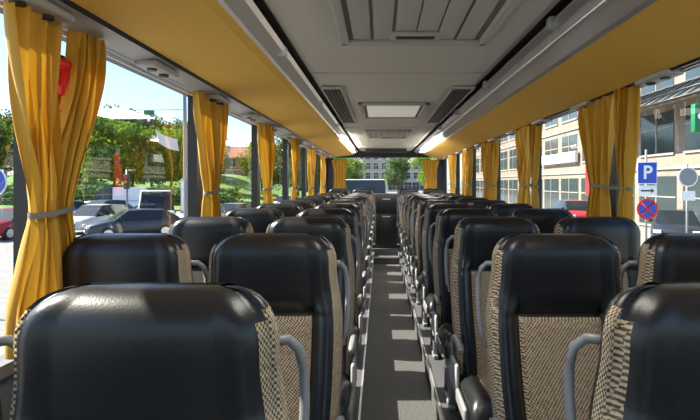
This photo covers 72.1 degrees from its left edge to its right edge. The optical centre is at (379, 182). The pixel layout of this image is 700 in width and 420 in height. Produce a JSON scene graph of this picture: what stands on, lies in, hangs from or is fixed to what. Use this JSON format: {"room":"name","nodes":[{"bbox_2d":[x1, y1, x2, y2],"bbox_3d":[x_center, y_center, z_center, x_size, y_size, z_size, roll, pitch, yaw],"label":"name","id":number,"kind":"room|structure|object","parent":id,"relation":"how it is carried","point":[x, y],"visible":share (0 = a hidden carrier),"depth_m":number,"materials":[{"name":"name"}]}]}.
{"room":"vehicle interior","nodes":[
{"label":"vehicle interior","id":0,"kind":"room"},
{"bbox_2d":[0,7,326,419],"bbox_3d":[-1.200,0.755,4.500,0.060,3.190,12.200,0,0,0],"label":"wall","id":1,"kind":"structure","parent":0,"point":[195,187],"depth_m":3.07,"materials":[{"name":"grey plastic"}]},
{"bbox_2d":[0,359,13,379],"bbox_3d":[-1.147,0.945,4.500,0.045,0.790,12.200,0,0,0],"label":"trim","id":2,"kind":"structure","parent":1,"relation":"attached to","point":[6,366],"depth_m":1.46,"materials":[{"name":"grey plastic"}]},
{"bbox_2d":[58,55,71,111],"bbox_3d":[-1.129,-0.330,1.690,0.079,0.250,0.110,0,0,0],"label":"hammer","id":3,"kind":"object","parent":1,"relation":"attached to","point":[65,65],"visible":0.17,"depth_m":1.67,"materials":[{"name":"red plastic"}]},
{"bbox_2d":[0,0,357,158],"bbox_3d":[-0.823,-0.658,4.500,0.685,0.284,12.100,0,0,0],"label":"luggage rack","id":4,"kind":"object","parent":1,"relation":"attached to","point":[227,51],"visible":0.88,"depth_m":2.18,"materials":[{"name":"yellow plastic"}]},
{"bbox_2d":[3,0,105,359],"bbox_3d":[-1.073,-0.013,1.607,0.093,1.065,0.474,0,0,0],"label":"window curtain","id":5,"kind":"object","parent":4,"relation":"hanging from","point":[52,143],"visible":0.82,"depth_m":1.53,"materials":[{"name":"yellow fabric"}]},
{"bbox_2d":[193,91,228,216],"bbox_3d":[-1.073,-0.013,3.083,0.093,1.065,0.505,0,0,0],"label":"window curtain","id":6,"kind":"object","parent":4,"relation":"hanging from","point":[210,118],"visible":0.67,"depth_m":3.00,"materials":[{"name":"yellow fabric"}]},
{"bbox_2d":[257,123,274,202],"bbox_3d":[-1.073,-0.013,4.606,0.092,1.065,0.505,0,0,0],"label":"window curtain","id":7,"kind":"object","parent":4,"relation":"hanging from","point":[265,134],"visible":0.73,"depth_m":4.50,"materials":[{"name":"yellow fabric"}]},
{"bbox_2d":[290,139,299,199],"bbox_3d":[-1.072,-0.013,6.066,0.092,1.065,0.521,0,0,0],"label":"window curtain","id":8,"kind":"object","parent":4,"relation":"hanging from","point":[295,145],"visible":0.73,"depth_m":5.96,"materials":[{"name":"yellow fabric"}]},
{"bbox_2d":[307,148,315,195],"bbox_3d":[-1.073,-0.013,7.523,0.093,1.065,0.518,0,0,0],"label":"window curtain","id":9,"kind":"object","parent":4,"relation":"hanging from","point":[311,153],"visible":0.7,"depth_m":7.43,"materials":[{"name":"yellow fabric"}]},
{"bbox_2d":[320,155,325,192],"bbox_3d":[-1.072,-0.013,9.007,0.097,1.065,0.504,0,0,0],"label":"window curtain","id":10,"kind":"object","parent":4,"relation":"hanging from","point":[322,159],"visible":0.69,"depth_m":8.91,"materials":[{"name":"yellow fabric"}]},
{"bbox_2d":[327,145,442,240],"bbox_3d":[0.115,0.755,10.615,2.570,3.190,0.090,0,0,0],"label":"wall","id":11,"kind":"structure","parent":0,"point":[360,154],"depth_m":10.60,"materials":[{"name":"black plastic"}]},
{"bbox_2d":[331,160,347,187],"bbox_3d":[-0.880,-0.085,10.530,0.380,0.830,0.040,0,0,0],"label":"window curtain","id":12,"kind":"object","parent":11,"relation":"hanging from","point":[339,166],"visible":0.74,"depth_m":10.53,"materials":[{"name":"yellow fabric"}]},
{"bbox_2d":[422,160,438,188],"bbox_3d":[1.110,-0.085,10.530,0.380,0.830,0.040,0,0,0],"label":"window curtain","id":13,"kind":"object","parent":11,"relation":"hanging from","point":[430,166],"visible":0.73,"depth_m":10.53,"materials":[{"name":"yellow fabric"}]},
{"bbox_2d":[361,262,435,419],"bbox_3d":[0.115,1.570,3.875,2.570,0.060,10.950,0,0,0],"label":"floor","id":14,"kind":"structure","parent":0,"point":[395,387],"depth_m":4.17,"materials":[{"name":"carpet"}]},
{"bbox_2d":[347,252,373,419],"bbox_3d":[-0.641,1.438,4.325,1.056,0.203,10.050,0,0,0],"label":"platform","id":15,"kind":"object","parent":14,"relation":"on","point":[361,358],"visible":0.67,"depth_m":3.69,"materials":[{"name":"plastic"}]},
{"bbox_2d":[0,335,13,419],"bbox_3d":[-0.874,0.757,0.563,0.494,1.166,0.643,0,0,0],"label":"seat","id":16,"kind":"object","parent":15,"relation":"on","point":[8,340],"visible":0.17,"depth_m":0.85,"materials":[{"name":"black leather"}]},
{"bbox_2d":[62,233,208,287],"bbox_3d":[-0.852,0.757,1.399,0.494,1.166,0.643,0,0,0],"label":"seat","id":17,"kind":"object","parent":15,"relation":"on","point":[96,257],"visible":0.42,"depth_m":1.58,"materials":[{"name":"black leather"}]},
{"bbox_2d":[9,283,309,419],"bbox_3d":[-0.374,0.757,0.568,0.494,1.166,0.643,0,0,0],"label":"seat","id":18,"kind":"object","parent":15,"relation":"on","point":[88,351],"visible":1,"depth_m":0.75,"materials":[{"name":"black leather"}]},
{"bbox_2d":[168,217,253,282],"bbox_3d":[-0.852,0.757,2.220,0.494,1.166,0.643,0,0,0],"label":"seat","id":19,"kind":"object","parent":15,"relation":"on","point":[200,234],"visible":0.18,"depth_m":2.40,"materials":[{"name":"black leather"}]},
{"bbox_2d":[223,208,284,232],"bbox_3d":[-0.852,0.757,3.050,0.494,1.166,0.643,0,0,0],"label":"seat","id":20,"kind":"object","parent":15,"relation":"on","point":[260,219],"visible":0.16,"depth_m":3.23,"materials":[{"name":"black leather"}]},
{"bbox_2d":[208,233,350,419],"bbox_3d":[-0.352,0.757,1.403,0.494,1.166,0.643,0,0,0],"label":"seat","id":21,"kind":"object","parent":15,"relation":"on","point":[295,273],"visible":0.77,"depth_m":1.58,"materials":[{"name":"black leather"}]},
{"bbox_2d":[256,203,303,216],"bbox_3d":[-0.852,0.757,3.873,0.494,1.166,0.643,0,0,0],"label":"seat","id":22,"kind":"object","parent":15,"relation":"on","point":[288,209],"visible":0.15,"depth_m":4.06,"materials":[{"name":"black leather"}]},
{"bbox_2d":[277,200,315,208],"bbox_3d":[-0.852,0.757,4.671,0.494,1.166,0.643,0,0,0],"label":"seat","id":23,"kind":"object","parent":15,"relation":"on","point":[305,204],"visible":0.09,"depth_m":4.86,"materials":[{"name":"black leather"}]},
{"bbox_2d":[292,197,324,204],"bbox_3d":[-0.852,0.757,5.492,0.494,1.166,0.643,0,0,0],"label":"seat","id":24,"kind":"object","parent":15,"relation":"on","point":[316,200],"visible":0.09,"depth_m":5.69,"materials":[{"name":"black leather"}]},
{"bbox_2d":[266,217,359,419],"bbox_3d":[-0.352,0.757,2.211,0.494,1.166,0.643,0,0,0],"label":"seat","id":25,"kind":"object","parent":15,"relation":"on","point":[336,230],"visible":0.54,"depth_m":2.39,"materials":[{"name":"black leather"}]},
{"bbox_2d":[296,208,364,352],"bbox_3d":[-0.352,0.757,3.040,0.494,1.166,0.643,0,0,0],"label":"seat","id":26,"kind":"object","parent":15,"relation":"on","point":[349,216],"visible":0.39,"depth_m":3.22,"materials":[{"name":"black leather"}]},
{"bbox_2d":[314,203,367,355],"bbox_3d":[-0.352,0.757,3.865,0.494,1.166,0.643,0,0,0],"label":"seat","id":27,"kind":"object","parent":15,"relation":"on","point":[356,208],"visible":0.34,"depth_m":4.05,"materials":[{"name":"black leather"}]},
{"bbox_2d":[326,200,369,289],"bbox_3d":[-0.352,0.757,4.693,0.494,1.166,0.643,0,0,0],"label":"seat","id":28,"kind":"object","parent":15,"relation":"on","point":[361,204],"visible":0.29,"depth_m":4.88,"materials":[{"name":"black leather"}]},
{"bbox_2d":[334,197,370,272],"bbox_3d":[-0.352,0.757,5.493,0.494,1.166,0.643,0,0,0],"label":"seat","id":29,"kind":"object","parent":15,"relation":"on","point":[363,200],"visible":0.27,"depth_m":5.69,"materials":[{"name":"black leather"}]},
{"bbox_2d":[341,196,371,261],"bbox_3d":[-0.352,0.757,6.314,0.494,1.166,0.643,0,0,0],"label":"seat","id":30,"kind":"object","parent":15,"relation":"on","point":[364,197],"visible":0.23,"depth_m":6.51,"materials":[{"name":"black leather"}]},
{"bbox_2d":[345,194,372,251],"bbox_3d":[-0.352,0.757,7.143,0.494,1.166,0.643,0,0,0],"label":"seat","id":31,"kind":"object","parent":15,"relation":"on","point":[367,196],"visible":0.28,"depth_m":7.34,"materials":[{"name":"black leather"}]},
{"bbox_2d":[372,241,401,263],"bbox_3d":[0.115,1.441,9.850,2.568,0.318,1.499,0,0,0],"label":"step","id":32,"kind":"structure","parent":14,"relation":"on","point":[381,255],"depth_m":9.35,"materials":[{"name":"plastic"}]},
{"bbox_2d":[353,188,374,221],"bbox_3d":[-0.352,0.697,9.852,0.494,1.166,0.643,0,0,0],"label":"seat","id":33,"kind":"object","parent":32,"relation":"on","point":[356,189],"visible":0.23,"depth_m":10.04,"materials":[{"name":"black leather"}]},
{"bbox_2d":[375,194,396,247],"bbox_3d":[0.117,0.751,9.635,0.435,1.062,0.430,0,0,0],"label":"base cabinet","id":34,"kind":"object","parent":32,"relation":"on","point":[385,204],"visible":1,"depth_m":9.43,"materials":[{"name":"grey plastic"}]},
{"bbox_2d":[397,188,417,246],"bbox_3d":[0.584,0.697,9.852,0.494,1.166,0.643,0,0,0],"label":"seat","id":35,"kind":"object","parent":32,"relation":"on","point":[402,190],"visible":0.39,"depth_m":10.03,"materials":[{"name":"black leather"}]},
{"bbox_2d":[398,252,462,419],"bbox_3d":[0.876,1.438,4.325,1.046,0.203,10.050,0,0,0],"label":"platform","id":36,"kind":"object","parent":14,"relation":"on","point":[433,368],"visible":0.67,"depth_m":3.69,"materials":[{"name":"plastic"}]},
{"bbox_2d":[398,192,419,257],"bbox_3d":[0.584,0.757,8.789,0.494,1.166,0.643,0,0,0],"label":"seat","id":37,"kind":"object","parent":36,"relation":"on","point":[403,193],"visible":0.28,"depth_m":8.96,"materials":[{"name":"black leather"}]},
{"bbox_2d":[400,193,423,265],"bbox_3d":[0.584,0.757,7.957,0.494,1.166,0.643,0,0,0],"label":"seat","id":38,"kind":"object","parent":36,"relation":"on","point":[406,194],"visible":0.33,"depth_m":8.12,"materials":[{"name":"black leather"}]},
{"bbox_2d":[402,194,429,275],"bbox_3d":[0.584,0.757,7.131,0.494,1.166,0.643,0,0,0],"label":"seat","id":39,"kind":"object","parent":36,"relation":"on","point":[407,197],"visible":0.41,"depth_m":7.26,"materials":[{"name":"black leather"}]},
{"bbox_2d":[404,196,435,287],"bbox_3d":[0.584,0.757,6.325,0.494,1.166,0.643,0,0,0],"label":"seat","id":40,"kind":"object","parent":36,"relation":"on","point":[410,200],"visible":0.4,"depth_m":6.47,"materials":[{"name":"black leather"}]},
{"bbox_2d":[408,197,444,304],"bbox_3d":[0.584,0.757,5.497,0.494,1.166,0.643,0,0,0],"label":"seat","id":41,"kind":"object","parent":36,"relation":"on","point":[412,250],"visible":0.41,"depth_m":5.65,"materials":[{"name":"black leather"}]},
{"bbox_2d":[412,200,455,326],"bbox_3d":[0.584,0.757,4.690,0.494,1.166,0.643,0,0,0],"label":"seat","id":42,"kind":"object","parent":36,"relation":"on","point":[418,260],"visible":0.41,"depth_m":4.83,"materials":[{"name":"black leather"}]},
{"bbox_2d":[419,203,472,358],"bbox_3d":[0.584,0.757,3.864,0.494,1.166,0.643,0,0,0],"label":"seat","id":43,"kind":"object","parent":36,"relation":"on","point":[432,210],"visible":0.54,"depth_m":4.00,"materials":[{"name":"black leather"}]},
{"bbox_2d":[428,208,497,410],"bbox_3d":[0.584,0.757,3.033,0.494,1.166,0.643,0,0,0],"label":"seat","id":44,"kind":"object","parent":36,"relation":"on","point":[447,220],"visible":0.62,"depth_m":3.16,"materials":[{"name":"black leather"}]},
{"bbox_2d":[455,197,487,203],"bbox_3d":[1.094,0.757,5.509,0.494,1.166,0.643,0,0,0],"label":"seat","id":45,"kind":"object","parent":36,"relation":"on","point":[466,200],"visible":0.1,"depth_m":5.70,"materials":[{"name":"black leather"}]},
{"bbox_2d":[468,200,506,207],"bbox_3d":[1.094,0.757,4.677,0.494,1.166,0.643,0,0,0],"label":"seat","id":46,"kind":"object","parent":36,"relation":"on","point":[475,203],"visible":0.12,"depth_m":4.87,"materials":[{"name":"black leather"}]},
{"bbox_2d":[444,217,539,419],"bbox_3d":[0.584,0.757,2.211,0.494,1.166,0.643,0,0,0],"label":"seat","id":47,"kind":"object","parent":36,"relation":"on","point":[475,238],"visible":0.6,"depth_m":2.36,"materials":[{"name":"black leather"}]},
{"bbox_2d":[486,203,531,216],"bbox_3d":[1.094,0.757,3.859,0.494,1.166,0.643,0,0,0],"label":"seat","id":48,"kind":"object","parent":36,"relation":"on","point":[502,209],"visible":0.07,"depth_m":4.04,"materials":[{"name":"black leather"}]},
{"bbox_2d":[511,208,573,232],"bbox_3d":[1.094,0.757,3.035,0.494,1.166,0.643,0,0,0],"label":"seat","id":49,"kind":"object","parent":36,"relation":"on","point":[546,219],"visible":0.1,"depth_m":3.21,"materials":[{"name":"black leather"}]},
{"bbox_2d":[475,233,622,419],"bbox_3d":[0.584,0.757,1.391,0.494,1.166,0.643,0,0,0],"label":"seat","id":50,"kind":"object","parent":36,"relation":"on","point":[546,291],"visible":0.81,"depth_m":1.57,"materials":[{"name":"black leather"}]},
{"bbox_2d":[554,217,640,289],"bbox_3d":[1.094,0.757,2.212,0.494,1.166,0.643,0,0,0],"label":"seat","id":51,"kind":"object","parent":36,"relation":"on","point":[623,232],"visible":0.23,"depth_m":2.39,"materials":[{"name":"black leather"}]},
{"bbox_2d":[564,282,699,419],"bbox_3d":[0.584,0.757,0.575,0.494,1.166,0.643,0,0,0],"label":"seat","id":52,"kind":"object","parent":36,"relation":"on","point":[648,367],"visible":1,"depth_m":0.77,"materials":[{"name":"black leather"}]},
{"bbox_2d":[621,233,699,290],"bbox_3d":[1.094,0.757,1.402,0.494,1.166,0.643,0,0,0],"label":"seat","id":53,"kind":"object","parent":36,"relation":"on","point":[663,257],"visible":0.37,"depth_m":1.59,"materials":[{"name":"black leather"}]},
{"bbox_2d":[253,0,572,150],"bbox_3d":[0.115,-0.799,4.500,2.690,0.202,12.200,0,0,0],"label":"ceiling","id":54,"kind":"structure","parent":0,"point":[307,28],"depth_m":2.81,"materials":[{"name":"plastic"}]},
{"bbox_2d":[320,86,355,122],"bbox_3d":[-0.350,-0.688,4.475,0.160,0.018,2.050,0,0,0],"label":"ceiling vent","id":55,"kind":"object","parent":54,"relation":"in","point":[336,95],"visible":1,"depth_m":4.05,"materials":[{"name":"grey"}]},
{"bbox_2d":[365,148,406,151],"bbox_3d":[0.120,-0.660,9.725,0.840,0.080,0.070,0,0,0],"label":"roller","id":56,"kind":"object","parent":54,"relation":"attached to","point":[366,149],"visible":1,"depth_m":9.69,"materials":[{"name":"grey plastic"}]},
{"bbox_2d":[366,130,410,138],"bbox_3d":[0.110,-0.686,6.800,0.600,0.028,1.000,0,0,0],"label":"ceiling air vent","id":57,"kind":"object","parent":54,"relation":"in","point":[371,134],"depth_m":6.77,"materials":[{"name":"grey plastic"}]},
{"bbox_2d":[358,102,429,118],"bbox_3d":[0.120,-0.686,4.600,0.620,0.028,0.900,0,0,0],"label":"roof hatch","id":58,"kind":"object","parent":54,"relation":"attached to","point":[368,110],"visible":1,"depth_m":4.49,"materials":[{"name":"grey plastic"}]},
{"bbox_2d":[329,0,519,45],"bbox_3d":[0.165,-0.686,1.830,0.710,0.028,1.060,0,0,0],"label":"roof hatch","id":59,"kind":"object","parent":54,"relation":"in","point":[358,22],"depth_m":2.03,"materials":[{"name":"grey plastic"}]},
{"bbox_2d":[425,86,475,122],"bbox_3d":[0.605,-0.688,4.475,0.170,0.018,2.050,0,0,0],"label":"ceiling vent","id":60,"kind":"object","parent":54,"relation":"in","point":[456,95],"visible":1,"depth_m":4.05,"materials":[{"name":"grey plastic"}]},
{"bbox_2d":[443,137,618,216],"bbox_3d":[1.430,0.755,4.500,0.060,3.190,12.200,0,0,0],"label":"wall","id":61,"kind":"structure","parent":0,"point":[613,180],"depth_m":4.33,"materials":[{"name":"grey plastic"}]},
{"bbox_2d":[414,0,699,159],"bbox_3d":[1.060,-0.638,4.500,0.670,0.323,12.100,0,0,0],"label":"luggage rack","id":62,"kind":"object","parent":61,"relation":"attached to","point":[592,49],"visible":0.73,"depth_m":2.38,"materials":[{"name":"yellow plastic"}]},
{"bbox_2d":[448,154,456,193],"bbox_3d":[1.308,-0.005,8.715,0.094,1.010,0.639,0,0,0],"label":"window curtain","id":63,"kind":"object","parent":62,"relation":"hanging from","point":[452,159],"visible":0.68,"depth_m":8.46,"materials":[{"name":"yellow fabric"}]},
{"bbox_2d":[462,148,473,195],"bbox_3d":[1.308,-0.005,7.240,0.094,1.010,0.632,0,0,0],"label":"window curtain","id":64,"kind":"object","parent":62,"relation":"hanging from","point":[467,156],"visible":0.68,"depth_m":7.02,"materials":[{"name":"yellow fabric"}]},
{"bbox_2d":[481,140,498,199],"bbox_3d":[1.307,-0.005,5.763,0.092,1.010,0.644,0,0,0],"label":"window curtain","id":65,"kind":"object","parent":62,"relation":"hanging from","point":[489,150],"visible":0.65,"depth_m":5.54,"materials":[{"name":"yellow fabric"}]},
{"bbox_2d":[515,123,542,207],"bbox_3d":[1.308,-0.005,4.276,0.092,1.010,0.642,0,0,0],"label":"window curtain","id":66,"kind":"object","parent":62,"relation":"hanging from","point":[527,138],"visible":0.69,"depth_m":4.23,"materials":[{"name":"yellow fabric"}]},
{"bbox_2d":[578,86,640,220],"bbox_3d":[1.308,-0.005,2.801,0.092,1.010,0.645,0,0,0],"label":"window curtain","id":67,"kind":"object","parent":62,"relation":"hanging from","point":[616,116],"visible":0.64,"depth_m":2.75,"materials":[{"name":"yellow fabric"}]},
{"label":"outside","id":68,"kind":"structure","parent":0,"visible":0},
{"bbox_2d":[0,174,318,209],"bbox_3d":[-71.000,0.019,81.000,118.000,5.122,70.000,0,0,0],"label":"lawn","id":69,"kind":"structure","parent":68,"point":[227,180],"depth_m":76.94,"materials":[{"name":"green plant"}]},
{"bbox_2d":[0,113,12,167],"bbox_3d":[-51.730,-3.824,61.507,8.974,11.132,8.392,0,0,40],"label":"broadleaf tree","id":70,"kind":"object","parent":69,"relation":"on","point":[2,140],"visible":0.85,"depth_m":62.50,"materials":[{"name":"green plant"}]},
{"bbox_2d":[0,108,12,177],"bbox_3d":[-55.252,-5.186,69.487,8.974,11.132,8.392,0,0,-42],"label":"broadleaf tree","id":71,"kind":"object","parent":69,"relation":"on","point":[5,168],"visible":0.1,"depth_m":69.45,"materials":[{"name":"green plant"}]},
{"bbox_2d":[1,122,12,170],"bbox_3d":[-47.622,-3.690,66.144,7.216,9.742,9.078,0,0,23],"label":"broadleaf tree","id":72,"kind":"object","parent":69,"relation":"on","point":[5,123],"visible":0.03,"depth_m":63.78,"materials":[{"name":"green plant"}]},
{"bbox_2d":[80,114,139,192],"bbox_3d":[-35.226,-3.609,60.303,8.356,11.280,10.511,0,0,9],"label":"broadleaf tree","id":73,"kind":"object","parent":69,"relation":"on","point":[93,162],"visible":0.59,"depth_m":58.39,"materials":[{"name":"green plant"}]},
{"bbox_2d":[85,104,144,186],"bbox_3d":[-37.361,-4.637,65.826,9.473,11.750,8.858,0,0,-12],"label":"broadleaf tree","id":74,"kind":"object","parent":69,"relation":"on","point":[127,118],"visible":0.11,"depth_m":64.57,"materials":[{"name":"green plant"}]},
{"bbox_2d":[0,184,242,203],"bbox_3d":[-38.017,1.262,55.004,44.353,2.491,2.437,0,0,0],"label":"hedge","id":75,"kind":"object","parent":69,"relation":"on","point":[88,194],"visible":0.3,"depth_m":54.58,"materials":[{"name":"green plant"}]},
{"bbox_2d":[93,121,178,188],"bbox_3d":[-30.354,-2.886,59.951,7.216,9.742,9.078,0,0,44],"label":"broadleaf tree","id":76,"kind":"object","parent":69,"relation":"on","point":[127,130],"visible":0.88,"depth_m":58.96,"materials":[{"name":"green plant"}]},
{"bbox_2d":[136,112,167,178],"bbox_3d":[-42.874,-6.517,86.055,9.416,11.750,9.233,0,0,14],"label":"broadleaf tree","id":77,"kind":"object","parent":69,"relation":"on","point":[156,122],"visible":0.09,"depth_m":84.60,"materials":[{"name":"green plant"}]},
{"bbox_2d":[119,129,187,188],"bbox_3d":[-28.983,-2.591,62.023,6.457,8.717,8.122,0,0,36],"label":"broadleaf tree","id":78,"kind":"object","parent":69,"relation":"on","point":[136,145],"visible":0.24,"depth_m":60.47,"materials":[{"name":"green plant"}]},
{"bbox_2d":[154,127,187,187],"bbox_3d":[-27.522,-3.004,63.552,8.600,9.230,6.836,0,0,14],"label":"broadleaf tree","id":79,"kind":"object","parent":69,"relation":"on","point":[178,134],"visible":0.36,"depth_m":61.63,"materials":[{"name":"green plant"}]},
{"bbox_2d":[159,117,187,132],"bbox_3d":[-40.762,-6.646,91.422,9.417,11.750,9.233,0,0,-39],"label":"broadleaf tree","id":80,"kind":"object","parent":69,"relation":"on","point":[169,124],"visible":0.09,"depth_m":90.43,"materials":[{"name":"green plant"}]},
{"bbox_2d":[236,142,276,190],"bbox_3d":[-20.866,-3.177,84.549,8.211,9.230,7.601,0,0,5],"label":"broadleaf tree","id":81,"kind":"object","parent":69,"relation":"on","point":[247,166],"visible":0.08,"depth_m":83.54,"materials":[{"name":"green plant"}]},
{"bbox_2d":[260,136,306,189],"bbox_3d":[-16.321,-3.079,79.285,8.747,11.131,8.921,0,0,22],"label":"broadleaf tree","id":82,"kind":"object","parent":69,"relation":"on","point":[278,149],"visible":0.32,"depth_m":78.22,"materials":[{"name":"green plant"}]},
{"bbox_2d":[279,151,319,195],"bbox_3d":[-15.447,-2.593,90.497,9.123,10.255,8.446,0,0,1],"label":"broadleaf tree","id":83,"kind":"object","parent":69,"relation":"on","point":[299,172],"visible":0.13,"depth_m":89.97,"materials":[{"name":"green plant"}]},
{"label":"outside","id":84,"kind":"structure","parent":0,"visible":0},
{"bbox_2d":[0,108,182,124],"bbox_3d":[-13.358,-2.790,19.988,10.450,0.740,0.225,0,0,0],"label":"traffic signal","id":85,"kind":"object","parent":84,"point":[149,119],"visible":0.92,"depth_m":19.98,"materials":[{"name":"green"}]},
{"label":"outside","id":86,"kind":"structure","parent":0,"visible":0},
{"bbox_2d":[0,187,461,355],"bbox_3d":[0.000,2.800,120.000,400.000,0.200,360.000,0,0,0],"label":"road","id":87,"kind":"structure","parent":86,"point":[6,246],"depth_m":14.64,"materials":[{"name":"grey asphalt"}]},
{"bbox_2d":[0,169,6,194],"bbox_3d":[-7.640,1.150,9.479,0.600,3.100,0.108,0,0,0],"label":"arrow sign","id":88,"kind":"object","parent":87,"relation":"on","point":[3,179],"visible":1,"depth_m":9.43,"materials":[{"name":"blue metal"}]},
{"bbox_2d":[0,208,12,239],"bbox_3d":[-18.250,1.975,24.000,1.954,1.450,4.240,0,0,5],"label":"car","id":89,"kind":"object","parent":87,"relation":"on","point":[6,214],"visible":0.24,"depth_m":22.73,"materials":[{"name":"red paint"}]},
{"bbox_2d":[73,204,127,229],"bbox_3d":[-15.919,1.950,27.000,1.954,1.500,4.240,0,0,10],"label":"car","id":90,"kind":"object","parent":87,"relation":"on","point":[88,213],"visible":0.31,"depth_m":26.30,"materials":[{"name":"grey paint"}]},
{"bbox_2d":[73,200,134,211],"bbox_3d":[-19.621,1.950,34.000,1.954,1.500,4.240,0,0,15],"label":"car","id":91,"kind":"object","parent":87,"relation":"on","point":[92,201],"visible":0.02,"depth_m":33.84,"materials":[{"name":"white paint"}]},
{"bbox_2d":[86,187,148,208],"bbox_3d":[-24.017,1.550,44.000,5.240,2.300,2.055,0,0,-20],"label":"van","id":92,"kind":"object","parent":87,"relation":"on","point":[112,193],"visible":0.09,"depth_m":43.35,"materials":[{"name":"white paint"}]},
{"bbox_2d":[124,169,135,207],"bbox_3d":[-16.643,0.881,31.955,0.766,3.638,0.290,0,0,0],"label":"traffic light","id":93,"kind":"object","parent":87,"relation":"on","point":[126,177],"visible":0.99,"depth_m":31.93,"materials":[{"name":"grey metal"}]},
{"bbox_2d":[82,208,179,233],"bbox_3d":[-12.197,2.000,23.800,4.240,1.400,1.934,0,0,-38],"label":"car","id":94,"kind":"object","parent":87,"relation":"on","point":[140,220],"visible":0.73,"depth_m":23.20,"materials":[{"name":"grey paint"}]},
{"bbox_2d":[138,190,175,214],"bbox_3d":[-13.300,1.575,28.500,2.055,2.250,4.340,0,0,-28],"label":"van","id":95,"kind":"object","parent":87,"relation":"on","point":[149,199],"visible":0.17,"depth_m":27.61,"materials":[{"name":"white paint"}]},
{"bbox_2d":[183,95,187,216],"bbox_3d":[-8.679,-1.880,19.000,2.200,9.160,0.280,0,0,0],"label":"street lamp","id":96,"kind":"object","parent":87,"relation":"on","point":[185,168],"visible":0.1,"depth_m":18.94,"materials":[{"name":"grey metal"}]},
{"bbox_2d":[155,130,178,150],"bbox_3d":[-8.560,-1.713,19.301,0.950,0.875,0.077,0,0,0],"label":"banner flag","id":97,"kind":"object","parent":96,"relation":"attached to","point":[168,142],"visible":1,"depth_m":19.30,"materials":[{"name":"white fabric"}]},
{"bbox_2d":[221,203,250,216],"bbox_3d":[-9.000,1.975,30.000,1.954,1.450,4.440,0,0,15],"label":"car","id":98,"kind":"object","parent":87,"relation":"on","point":[225,207],"visible":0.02,"depth_m":29.40,"materials":[{"name":"grey paint"}]},
{"bbox_2d":[222,147,280,184],"bbox_3d":[-34.908,-3.300,123.000,17.800,12.000,11.000,0,0,0],"label":"apartment building","id":99,"kind":"structure","parent":87,"relation":"on","point":[234,170],"depth_m":118.00,"materials":[{"name":"beige concrete"}]},
{"bbox_2d":[346,158,366,178],"bbox_3d":[-7.479,-1.900,125.412,8.211,9.230,7.601,0,0,-16],"label":"broadleaf tree","id":100,"kind":"object","parent":87,"relation":"on","point":[356,175],"visible":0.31,"depth_m":124.52,"materials":[{"name":"green plant"}]},
{"bbox_2d":[345,179,387,192],"bbox_3d":[-0.583,1.275,20.000,2.156,2.850,5.440,0,0,2],"label":"van","id":101,"kind":"object","parent":87,"relation":"on","point":[377,185],"visible":0.02,"depth_m":18.68,"materials":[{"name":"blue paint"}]},
{"bbox_2d":[357,158,423,190],"bbox_3d":[0.000,-7.300,176.000,34.800,20.000,13.000,0,0,0],"label":"apartment building","id":102,"kind":"structure","parent":87,"relation":"on","point":[375,167],"depth_m":169.98,"materials":[{"name":"paint"}]},
{"bbox_2d":[381,158,410,192],"bbox_3d":[4.162,-2.237,127.875,7.930,9.895,7.775,0,0,-1],"label":"broadleaf tree","id":103,"kind":"object","parent":87,"relation":"on","point":[399,168],"visible":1,"depth_m":127.00,"materials":[{"name":"green plant"}]},
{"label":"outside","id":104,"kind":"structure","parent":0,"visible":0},
{"bbox_2d":[418,191,650,244],"bbox_3d":[32.675,2.635,60.000,54.650,0.130,180.000,0,0,0],"label":"sidewalk","id":105,"kind":"structure","parent":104,"point":[642,230],"depth_m":24.92,"materials":[{"name":"concrete"}]},
{"bbox_2d":[408,158,436,185],"bbox_3d":[11.542,-2.542,117.849,8.446,10.255,9.123,0,0,26],"label":"broadleaf tree","id":106,"kind":"object","parent":105,"relation":"on","point":[419,162],"visible":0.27,"depth_m":116.78,"materials":[{"name":"green plant"}]},
{"bbox_2d":[552,200,586,216],"bbox_3d":[12.125,1.820,30.000,1.954,1.500,4.240,0,0,5],"label":"car","id":107,"kind":"object","parent":105,"relation":"on","point":[578,208],"visible":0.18,"depth_m":29.31,"materials":[{"name":"red paint"}]},
{"bbox_2d":[461,67,699,228],"bbox_3d":[21.940,-5.930,52.000,14.120,17.000,72.100,0,0,0],"label":"building","id":108,"kind":"structure","parent":105,"relation":"on","point":[665,132],"depth_m":27.07,"materials":[{"name":"stone"}]},
{"bbox_2d":[542,151,577,164],"bbox_3d":[14.730,-2.000,40.000,0.260,0.800,8.000,0,0,0],"label":"sign","id":109,"kind":"object","parent":108,"relation":"attached to","point":[567,157],"visible":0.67,"depth_m":38.83,"materials":[{"name":"white"}]},
{"bbox_2d":[641,77,699,108],"bbox_3d":[13.706,-4.250,23.750,2.332,1.375,12.600,0,0,0],"label":"glass canopy","id":110,"kind":"object","parent":108,"relation":"attached to","point":[690,87],"visible":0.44,"depth_m":22.44,"materials":[{"name":"black"}]},
{"bbox_2d":[637,149,657,239],"bbox_3d":[8.345,0.760,14.999,0.659,3.620,0.170,0,0,5],"label":"parking sign","id":111,"kind":"object","parent":105,"relation":"on","point":[647,209],"visible":0.99,"depth_m":14.97,"materials":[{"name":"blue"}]},
{"bbox_2d":[648,209,699,236],"bbox_3d":[12.599,1.845,20.500,1.954,1.450,4.440,0,0,30],"label":"car","id":112,"kind":"object","parent":105,"relation":"on","point":[665,220],"visible":0.6,"depth_m":19.53,"materials":[{"name":"grey paint"}]},
{"bbox_2d":[678,164,697,232],"bbox_3d":[9.625,0.985,15.034,0.620,3.170,0.099,0,0,0],"label":"round road sign","id":113,"kind":"object","parent":105,"relation":"on","point":[687,176],"visible":0.94,"depth_m":14.99,"materials":[{"name":"grey metal"}]},
{"bbox_2d":[691,104,699,131],"bbox_3d":[11.296,-0.365,16.988,0.450,5.870,0.265,0,0,0],"label":"sign box","id":114,"kind":"object","parent":105,"relation":"on","point":[695,108],"visible":1,"depth_m":16.88,"materials":[{"name":"green plastic"}]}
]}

